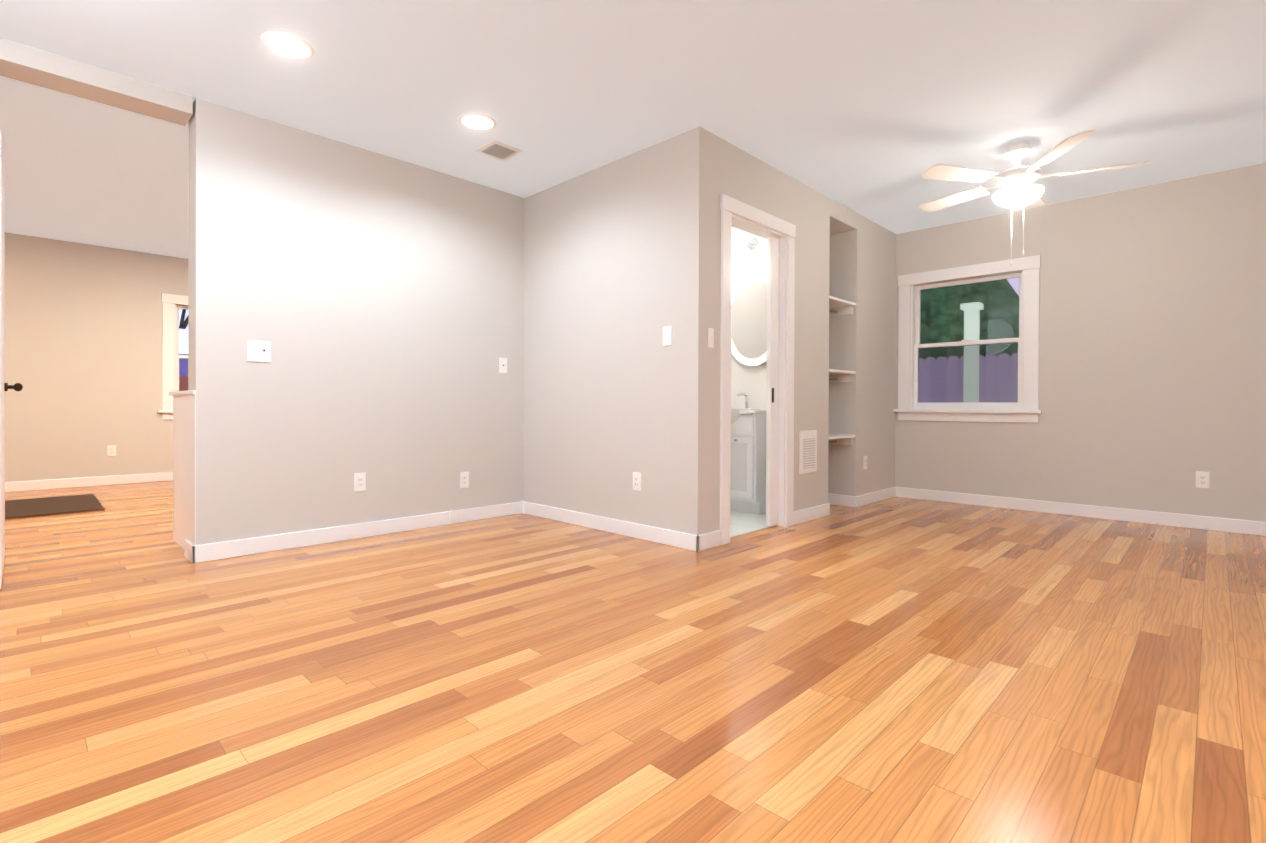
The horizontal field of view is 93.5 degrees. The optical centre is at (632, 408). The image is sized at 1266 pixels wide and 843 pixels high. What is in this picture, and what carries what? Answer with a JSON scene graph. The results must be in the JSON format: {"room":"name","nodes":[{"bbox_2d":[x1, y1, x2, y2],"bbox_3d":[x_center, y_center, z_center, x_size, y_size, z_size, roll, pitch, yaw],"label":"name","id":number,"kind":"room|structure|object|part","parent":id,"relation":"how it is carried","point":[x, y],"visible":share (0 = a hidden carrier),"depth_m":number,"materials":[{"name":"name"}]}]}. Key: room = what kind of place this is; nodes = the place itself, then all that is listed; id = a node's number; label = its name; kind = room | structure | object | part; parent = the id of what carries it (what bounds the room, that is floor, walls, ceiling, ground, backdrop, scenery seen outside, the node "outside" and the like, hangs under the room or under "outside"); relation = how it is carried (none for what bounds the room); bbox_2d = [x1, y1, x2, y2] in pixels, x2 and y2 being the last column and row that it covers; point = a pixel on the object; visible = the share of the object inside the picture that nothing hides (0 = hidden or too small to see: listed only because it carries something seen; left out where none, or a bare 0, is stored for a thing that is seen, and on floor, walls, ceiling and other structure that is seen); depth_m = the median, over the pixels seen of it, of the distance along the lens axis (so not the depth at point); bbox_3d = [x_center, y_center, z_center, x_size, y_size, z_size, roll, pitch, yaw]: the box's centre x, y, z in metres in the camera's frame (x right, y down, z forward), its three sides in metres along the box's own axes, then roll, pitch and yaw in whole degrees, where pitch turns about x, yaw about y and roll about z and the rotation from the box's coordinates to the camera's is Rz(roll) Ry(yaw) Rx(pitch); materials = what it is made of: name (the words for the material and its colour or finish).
{"room":"empty living room","nodes":[
{"label":"empty living room","id":0,"kind":"room"},
{"bbox_2d":[0,130,22,588],"bbox_3d":[-3.074,-0.218,2.924,0.805,2.028,0.108,0,0,44],"label":"hall door","id":1,"kind":"structure","parent":0,"point":[4,386],"depth_m":2.85,"materials":[{"name":"white wood"}]},
{"bbox_2d":[5,232,187,481],"bbox_3d":[-5.240,-0.437,6.370,0.150,2.440,6.400,0,0,44],"label":"wall","id":2,"kind":"structure","parent":0,"point":[83,344],"depth_m":5.98,"materials":[{"name":"grey paint"}]},
{"bbox_2d":[5,472,172,491],"bbox_3d":[-5.227,0.737,6.275,0.016,0.092,6.280,0,0,44],"label":"baseboard","id":3,"kind":"structure","parent":2,"relation":"attached to","point":[74,482],"depth_m":5.97,"materials":[{"name":"white wood"}]},
{"bbox_2d":[107,445,115,456],"bbox_3d":[-5.369,0.434,6.131,0.010,0.115,0.070,0,0,44],"label":"outlet","id":4,"kind":"object","parent":2,"relation":"attached to","point":[111,450],"visible":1,"depth_m":6.13,"materials":[{"name":"white plastic"}]},
{"bbox_2d":[157,293,187,419],"bbox_3d":[-4.792,-0.562,6.795,0.215,1.360,1.014,0,0,44],"label":"window","id":5,"kind":"structure","parent":2,"relation":"in","point":[181,348],"depth_m":6.48,"materials":[{"name":"white wood"}]},
{"bbox_2d":[169,390,195,548],"bbox_3d":[-2.522,0.353,3.442,0.760,0.908,0.156,0,0,44],"label":"wall","id":6,"kind":"structure","parent":0,"point":[184,465],"depth_m":3.40,"materials":[{"name":"white paint"}]},
{"bbox_2d":[0,38,523,544],"bbox_3d":[-2.624,-0.411,2.930,0.200,2.440,5.130,0,0,44],"label":"wall","id":7,"kind":"structure","parent":0,"point":[374,298],"depth_m":3.61,"materials":[{"name":"grey paint"}]},
{"bbox_2d":[247,340,270,361],"bbox_3d":[-2.089,-0.321,3.328,0.010,0.118,0.116,0,0,44],"label":"double light switch","id":8,"kind":"object","parent":7,"relation":"attached to","point":[258,351],"visible":1,"depth_m":3.33,"materials":[{"name":"white plastic"}]},
{"bbox_2d":[188,501,523,562],"bbox_3d":[-1.575,0.763,3.861,0.016,0.092,2.094,0,0,44],"label":"baseboard","id":9,"kind":"structure","parent":7,"relation":"attached to","point":[193,553],"depth_m":3.63,"materials":[{"name":"white wood"}]},
{"bbox_2d":[354,472,365,491],"bbox_3d":[-1.708,0.459,3.726,0.010,0.115,0.070,0,0,44],"label":"electrical outlet","id":10,"kind":"object","parent":7,"relation":"attached to","point":[359,481],"visible":1,"depth_m":3.72,"materials":[{"name":"white plastic"}]},
{"bbox_2d":[460,472,468,487],"bbox_3d":[-1.201,0.509,4.246,0.010,0.115,0.070,0,0,44],"label":"electrical outlet","id":11,"kind":"object","parent":7,"relation":"attached to","point":[464,479],"visible":1,"depth_m":4.24,"materials":[{"name":"white plastic"}]},
{"bbox_2d":[499,358,506,372],"bbox_3d":[-0.973,-0.324,4.471,0.012,0.115,0.070,0,0,44],"label":"jack","id":12,"kind":"object","parent":7,"relation":"attached to","point":[502,365],"visible":1,"depth_m":4.46,"materials":[{"name":"white plastic"}]},
{"bbox_2d":[523,126,711,534],"bbox_3d":[-0.193,-0.406,4.058,1.705,2.440,0.120,0,0,44],"label":"wall","id":13,"kind":"structure","parent":0,"point":[617,275],"depth_m":3.84,"materials":[{"name":"grey paint"}]},
{"bbox_2d":[524,501,703,551],"bbox_3d":[-0.224,0.768,3.995,1.681,0.092,0.016,0,0,44],"label":"baseboard","id":14,"kind":"structure","parent":13,"relation":"attached to","point":[683,540],"depth_m":3.84,"materials":[{"name":"white wood"}]},
{"bbox_2d":[633,472,640,490],"bbox_3d":[0.023,0.459,3.757,0.070,0.115,0.010,0,0,44],"label":"outlet","id":15,"kind":"object","parent":13,"relation":"attached to","point":[637,481],"visible":1,"depth_m":3.75,"materials":[{"name":"white plastic"}]},
{"bbox_2d":[663,326,671,345],"bbox_3d":[0.204,-0.437,3.580,0.070,0.115,0.010,0,0,44],"label":"light switch","id":16,"kind":"object","parent":13,"relation":"attached to","point":[667,335],"visible":1,"depth_m":3.57,"materials":[{"name":"white plastic"}]},
{"bbox_2d":[0,481,1265,842],"bbox_3d":[-0.815,0.875,3.220,11.200,0.120,8.470,0,0,44],"label":"floor","id":17,"kind":"structure","parent":0,"point":[898,669],"depth_m":1.79,"materials":[{"name":"brown wood"}]},
{"bbox_2d":[5,494,104,518],"bbox_3d":[-4.766,0.786,4.812,1.080,0.012,0.670,0,0,44],"label":"doormat","id":18,"kind":"object","parent":17,"relation":"on","point":[20,508],"visible":1,"depth_m":4.76,"materials":[{"name":"brown"}]},
{"bbox_2d":[449,510,453,524],"bbox_3d":[-1.266,0.759,4.157,0.012,0.100,0.030,0,0,44],"label":"stub","id":19,"kind":"object","parent":17,"relation":"on","point":[451,514],"visible":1,"depth_m":4.15,"materials":[{"name":"white"}]},
{"bbox_2d":[0,0,1265,258],"bbox_3d":[-0.805,-1.685,3.208,11.200,0.120,8.470,0,0,44],"label":"ceiling","id":20,"kind":"structure","parent":0,"point":[872,110],"depth_m":3.03,"materials":[{"name":"grey paint"}]},
{"bbox_2d":[261,31,313,59],"bbox_3d":[-1.544,-1.622,2.666,0.208,0.007,0.208,0,0,44],"label":"recessed light","id":21,"kind":"object","parent":20,"relation":"in","point":[287,45],"visible":1,"depth_m":2.66,"materials":[{"name":"white"}]},
{"bbox_2d":[458,113,495,130],"bbox_3d":[-0.881,-1.622,3.374,0.208,0.007,0.208,0,0,44],"label":"recessed light","id":22,"kind":"object","parent":20,"relation":"in","point":[478,121],"visible":1,"depth_m":3.36,"materials":[{"name":"white glass"}]},
{"bbox_2d":[475,140,521,160],"bbox_3d":[-0.845,-1.620,3.751,0.215,0.016,0.210,0,0,44],"label":"ceiling vent","id":23,"kind":"object","parent":20,"relation":"in","point":[498,150],"visible":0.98,"depth_m":3.73,"materials":[{"name":"white metal"}]},
{"bbox_2d":[919,130,1151,265],"bbox_3d":[2.373,-1.251,3.671,1.259,0.727,1.210,0,0,44],"label":"ceiling fan","id":24,"kind":"object","parent":20,"relation":"hanging from","point":[1018,191],"depth_m":3.57,"materials":[{"name":"white metal"}]},
{"bbox_3d":[2.163,-1.402,3.958,0.138,0.036,0.540,0,0,-28],"label":"ceiling fan blade","id":25,"kind":"part","parent":24,"relation":"part of","materials":[{"name":"white wood"}]},
{"bbox_3d":[1.993,-1.400,3.558,0.540,0.036,0.138,0,0,-10],"label":"ceiling fan blade","id":26,"kind":"part","parent":24,"relation":"part of","materials":[{"name":"white wood"}]},
{"bbox_3d":[2.596,-1.400,3.921,0.138,0.036,0.540,0,0,44],"label":"ceiling fan blade","id":27,"kind":"part","parent":24,"relation":"part of","materials":[{"name":"white wood"}]},
{"bbox_3d":[2.321,-1.398,3.272,0.138,0.036,0.540,0,0,8],"label":"ceiling fan blade","id":28,"kind":"part","parent":24,"relation":"part of","materials":[{"name":"white wood"}]},
{"bbox_3d":[2.695,-1.397,3.496,0.540,0.036,0.138,0,0,26],"label":"ceiling fan blade","id":29,"kind":"part","parent":24,"relation":"part of","materials":[{"name":"white wood"}]},
{"bbox_2d":[731,227,766,409],"bbox_3d":[0.947,-0.407,5.168,0.725,2.440,0.120,0,0,44],"label":"wall","id":30,"kind":"structure","parent":0,"point":[751,381],"depth_m":5.05,"materials":[{"name":"grey paint"}]},
{"bbox_2d":[734,237,758,265],"bbox_3d":[0.939,-1.321,4.941,0.170,0.240,0.215,0,0,44],"label":"sconce","id":31,"kind":"object","parent":30,"relation":"attached to","point":[744,257],"visible":1,"depth_m":4.91,"materials":[{"name":"white glass"}]},
{"bbox_2d":[731,270,766,365],"bbox_3d":[1.015,-0.756,4.995,0.600,0.800,0.032,0,0,44],"label":"bathroom mirror","id":32,"kind":"object","parent":30,"relation":"attached to","point":[748,318],"visible":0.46,"depth_m":5.00,"materials":[{"name":"white mirror"}]},
{"bbox_2d":[730,510,775,537],"bbox_3d":[0.515,0.811,4.479,1.145,0.006,1.470,0,0,44],"label":"floor","id":33,"kind":"structure","parent":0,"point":[742,523],"depth_m":4.21,"materials":[{"name":"white tile"}]},
{"bbox_2d":[730,394,765,513],"bbox_3d":[0.818,0.344,4.846,0.640,0.929,0.518,0,0,44],"label":"bathroom vanity","id":34,"kind":"object","parent":33,"relation":"on","point":[748,465],"visible":0.5,"depth_m":4.58,"materials":[{"name":"white wood"}]},
{"bbox_2d":[710,133,895,531],"bbox_3d":[1.290,-0.403,4.679,0.450,2.440,2.840,0,0,44],"label":"wall","id":35,"kind":"structure","parent":0,"point":[842,251],"depth_m":4.58,"materials":[{"name":"grey paint"}]},
{"bbox_2d":[708,328,713,347],"bbox_3d":[0.463,-0.416,3.496,0.018,0.115,0.050,0,0,44],"label":"light switch","id":36,"kind":"object","parent":35,"relation":"attached to","point":[710,337],"visible":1,"depth_m":3.49,"materials":[{"name":"white plastic"}]},
{"bbox_2d":[719,194,795,544],"bbox_3d":[0.777,-0.232,3.916,0.161,2.100,0.862,0,0,44],"label":"door frame","id":37,"kind":"structure","parent":35,"relation":"attached to","point":[738,214],"depth_m":4.01,"materials":[{"name":"white wood"}]},
{"bbox_2d":[766,236,778,525],"bbox_3d":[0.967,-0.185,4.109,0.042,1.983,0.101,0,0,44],"label":"pocket door","id":38,"kind":"structure","parent":35,"relation":"in","point":[772,408],"depth_m":4.08,"materials":[{"name":"white wood"}]},
{"bbox_2d":[799,430,816,473],"bbox_3d":[1.282,0.313,4.338,0.022,0.310,0.250,0,0,44],"label":"vent panel","id":39,"kind":"object","parent":35,"relation":"attached to","point":[807,451],"visible":1,"depth_m":4.32,"materials":[{"name":"white metal"}]},
{"bbox_2d":[793,499,835,524],"bbox_3d":[1.317,0.772,4.386,0.020,0.092,0.576,0,0,44],"label":"baseboard","id":40,"kind":"structure","parent":35,"relation":"attached to","point":[800,516],"depth_m":4.37,"materials":[{"name":"white wood"}]},
{"bbox_2d":[828,434,854,444],"bbox_3d":[1.556,0.259,4.874,0.325,0.085,0.488,0,0,44],"label":"shelf","id":41,"kind":"object","parent":35,"relation":"attached to","point":[842,439],"visible":0.35,"depth_m":4.96,"materials":[{"name":"white wood"}]},
{"bbox_2d":[829,296,855,315],"bbox_3d":[1.561,-0.831,4.869,0.325,0.085,0.488,0,0,44],"label":"shelf","id":42,"kind":"object","parent":35,"relation":"attached to","point":[837,306],"visible":0.44,"depth_m":4.94,"materials":[{"name":"white wood"}]},
{"bbox_2d":[829,369,855,381],"bbox_3d":[1.558,-0.266,4.871,0.325,0.085,0.488,0,0,44],"label":"shelf","id":43,"kind":"object","parent":35,"relation":"attached to","point":[835,375],"visible":0.33,"depth_m":4.96,"materials":[{"name":"white wood"}]},
{"bbox_2d":[863,456,866,469],"bbox_3d":[1.978,0.460,5.062,0.010,0.115,0.070,0,0,44],"label":"outlet","id":44,"kind":"object","parent":35,"relation":"attached to","point":[864,462],"visible":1,"depth_m":5.04,"materials":[{"name":"white plastic"}]},
{"bbox_2d":[852,487,895,506],"bbox_3d":[2.125,0.772,5.214,0.020,0.092,0.822,0,0,44],"label":"baseboard","id":45,"kind":"structure","parent":35,"relation":"attached to","point":[861,500],"depth_m":5.17,"materials":[{"name":"white wood"}]},
{"bbox_2d":[895,162,1265,521],"bbox_3d":[4.025,-0.390,4.120,5.145,2.440,0.180,0,0,44],"label":"wall","id":46,"kind":"structure","parent":0,"point":[1152,348],"depth_m":4.36,"materials":[{"name":"grey paint"}]},
{"bbox_2d":[893,255,1041,422],"bbox_3d":[2.886,-0.557,5.179,1.154,1.335,0.215,0,0,44],"label":"window","id":47,"kind":"structure","parent":46,"relation":"in","point":[968,348],"depth_m":5.14,"materials":[{"name":"white wood"}]},
{"bbox_2d":[896,487,1265,535],"bbox_3d":[4.113,0.786,3.898,4.695,0.092,0.016,0,0,44],"label":"baseboard","id":48,"kind":"structure","parent":46,"relation":"attached to","point":[1250,527],"depth_m":4.49,"materials":[{"name":"white wood"}]},
{"bbox_2d":[1196,471,1209,487],"bbox_3d":[3.917,0.489,4.094,0.070,0.115,0.010,0,0,44],"label":"outlet","id":49,"kind":"object","parent":46,"relation":"attached to","point":[1202,479],"visible":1,"depth_m":4.09,"materials":[{"name":"white plastic"}]}
]}

